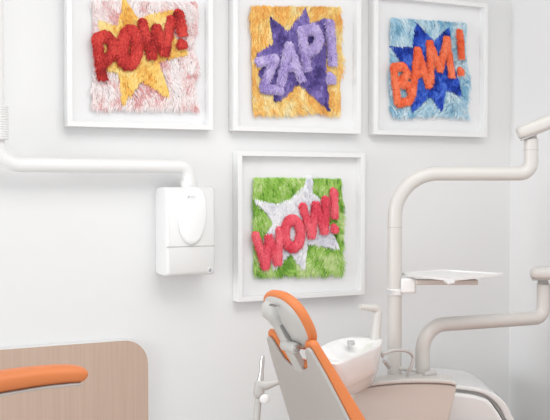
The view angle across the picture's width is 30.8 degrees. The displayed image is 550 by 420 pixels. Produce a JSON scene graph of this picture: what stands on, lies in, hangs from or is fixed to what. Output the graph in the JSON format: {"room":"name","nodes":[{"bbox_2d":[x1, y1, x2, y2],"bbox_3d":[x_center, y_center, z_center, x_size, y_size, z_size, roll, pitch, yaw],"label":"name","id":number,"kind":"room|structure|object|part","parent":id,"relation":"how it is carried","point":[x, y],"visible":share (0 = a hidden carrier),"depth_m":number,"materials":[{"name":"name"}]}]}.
{"room":"dental clinic","nodes":[
{"label":"dental clinic","id":0,"kind":"room"},
{"bbox_2d":[0,0,510,419],"bbox_3d":[-1.208,0.020,3.078,5.040,2.700,0.100,-1,2,-27],"label":"wall","id":1,"kind":"structure","parent":0,"point":[77,250],"depth_m":3.52,"materials":[{"name":"white paint"}]},
{"bbox_2d":[0,339,148,419],"bbox_3d":[-0.994,0.906,3.141,1.258,0.926,0.021,-1,2,-27],"label":"wood panel","id":2,"kind":"object","parent":1,"relation":"attached to","point":[116,386],"visible":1,"depth_m":3.31,"materials":[{"name":"laminate"}]},
{"bbox_2d":[0,0,214,275],"bbox_3d":[-0.561,-0.545,3.263,0.762,1.540,0.131,-1,2,-27],"label":"machine","id":3,"kind":"object","parent":1,"relation":"attached to","point":[184,215],"depth_m":3.34,"materials":[{"name":"white plastic"}]},
{"bbox_3d":[-0.579,-0.693,3.240,0.689,1.244,0.047,-1,2,-27],"label":"arm","id":4,"kind":"part","parent":3,"relation":"part of","materials":[{"name":"white plastic"}]},
{"bbox_2d":[63,0,212,130],"bbox_3d":[-0.452,-0.542,3.365,0.514,0.535,0.048,-1,2,-27],"label":"framed picture","id":5,"kind":"object","parent":1,"relation":"attached to","point":[129,64],"visible":1,"depth_m":3.35,"materials":[{"name":"multicoloured fabric"}]},
{"bbox_2d":[229,0,360,134],"bbox_3d":[0.080,-0.549,3.636,0.524,0.535,0.048,-1,2,-27],"label":"framed picture","id":6,"kind":"object","parent":1,"relation":"attached to","point":[295,65],"visible":1,"depth_m":3.62,"materials":[{"name":"white paint"}]},
{"bbox_2d":[233,151,364,301],"bbox_3d":[0.095,0.055,3.660,0.526,0.533,0.048,-1,2,-27],"label":"framed picture","id":7,"kind":"object","parent":1,"relation":"attached to","point":[299,217],"visible":1,"depth_m":3.65,"materials":[{"name":"white paint"}]},
{"bbox_2d":[368,0,487,137],"bbox_3d":[0.604,-0.556,3.905,0.536,0.535,0.045,-1,2,-27],"label":"framed picture","id":8,"kind":"object","parent":1,"relation":"attached to","point":[428,75],"visible":1,"depth_m":3.89,"materials":[{"name":"white paint"}]},
{"bbox_2d":[509,0,549,419],"bbox_3d":[1.968,0.041,2.284,0.100,2.700,4.200,-1,2,-27],"label":"wall","id":9,"kind":"structure","parent":0,"point":[529,346],"depth_m":4.03,"materials":[{"name":"white paint"}]},
{"bbox_3d":[-0.255,1.443,1.244,5.040,0.050,4.300,-1,2,-27],"label":"floor","id":10,"kind":"structure","parent":0,"visible":0},
{"bbox_2d":[0,364,87,396],"bbox_3d":[-0.788,0.873,2.271,0.589,1.036,0.482,-1,2,-45],"label":"stool","id":11,"kind":"object","parent":10,"relation":"on","point":[40,377],"visible":1,"depth_m":2.24,"materials":[{"name":"orange leather"}]},
{"bbox_2d":[253,356,278,419],"bbox_3d":[0.046,0.902,2.945,0.200,0.943,0.159,-1,2,-27],"label":"holder","id":12,"kind":"object","parent":10,"relation":"on","point":[260,385],"visible":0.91,"depth_m":2.94,"materials":[{"name":"grey plastic"}]},
{"bbox_3d":[-0.031,0.556,2.950,0.033,0.033,0.031,0,1,0],"label":"control knob","id":13,"kind":"part","parent":12,"relation":"part of","materials":[{"name":"white plastic"}]},
{"bbox_3d":[0.000,0.511,2.947,0.126,0.041,0.033,0,1,4],"label":"holder arm","id":14,"kind":"part","parent":12,"relation":"part of","materials":[{"name":"grey plastic"}]},
{"bbox_2d":[261,290,365,419],"bbox_3d":[0.617,0.786,2.913,1.434,1.176,0.480,-1,2,-27],"label":"dental chair","id":15,"kind":"object","parent":10,"relation":"on","point":[311,388],"visible":1,"depth_m":2.56,"materials":[{"name":"grey plastic"}]},
{"bbox_2d":[263,290,316,349],"bbox_3d":[0.039,0.285,2.596,0.097,0.157,0.206,-1,2,-27],"label":"cushion","id":16,"kind":"object","parent":15,"relation":"on","point":[294,329],"depth_m":2.55,"materials":[{"name":"orange leather"}]},
{"bbox_3d":[0.068,0.415,2.620,0.086,0.114,0.045,-1,2,-34],"label":"headrest stem","id":17,"kind":"part","parent":15,"relation":"part of","materials":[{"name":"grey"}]},
{"bbox_2d":[268,329,365,419],"bbox_3d":[0.162,0.585,2.682,0.294,0.526,0.433,-1,2,-27],"label":"cushion","id":18,"kind":"object","parent":15,"relation":"on","point":[311,388],"depth_m":2.58,"materials":[{"name":"orange leather"}]},
{"bbox_2d":[321,114,549,419],"bbox_3d":[0.608,0.490,3.329,1.302,1.747,0.547,-1,2,-27],"label":"dental unit","id":19,"kind":"object","parent":10,"relation":"on","point":[425,394],"visible":0.98,"depth_m":3.36,"materials":[{"name":"beige plastic"}]},
{"bbox_2d":[359,304,381,339],"bbox_3d":[0.309,0.362,3.232,0.083,0.120,0.033,-1,2,-27],"label":"faucet","id":20,"kind":"object","parent":19,"relation":"on","point":[377,312],"depth_m":3.23,"materials":[{"name":"grey"}]},
{"bbox_2d":[402,269,502,284],"bbox_3d":[0.602,0.233,3.328,0.356,0.036,0.392,-1,2,-27],"label":"tray","id":21,"kind":"object","parent":19,"relation":"on","point":[437,276],"depth_m":3.35,"materials":[{"name":"beige plastic"}]},
{"bbox_3d":[0.638,0.175,3.398,0.513,0.833,0.048,0,1,-2],"label":"light post","id":22,"kind":"part","parent":19,"relation":"part of","materials":[{"name":"grey"}]},
{"bbox_3d":[0.735,0.429,3.500,0.560,0.320,0.049,-1,2,-24],"label":"delivery arm","id":23,"kind":"part","parent":19,"relation":"part of","materials":[{"name":"grey"}]},
{"bbox_3d":[0.958,-0.312,3.374,0.284,0.144,0.091,0,2,10],"label":"spring arm","id":24,"kind":"part","parent":19,"relation":"part of","materials":[{"name":"grey plastic"}]},
{"bbox_3d":[1.066,0.224,3.554,0.304,0.052,0.091,1,2,19],"label":"spring arm","id":25,"kind":"part","parent":19,"relation":"part of","materials":[{"name":"grey plastic"}]},
{"bbox_2d":[430,368,513,419],"bbox_3d":[0.702,0.983,3.693,0.298,0.742,0.352,0,1,0],"label":"housing","id":26,"kind":"object","parent":10,"relation":"on","point":[473,399],"visible":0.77,"depth_m":3.53,"materials":[{"name":"white plastic"}]}
]}

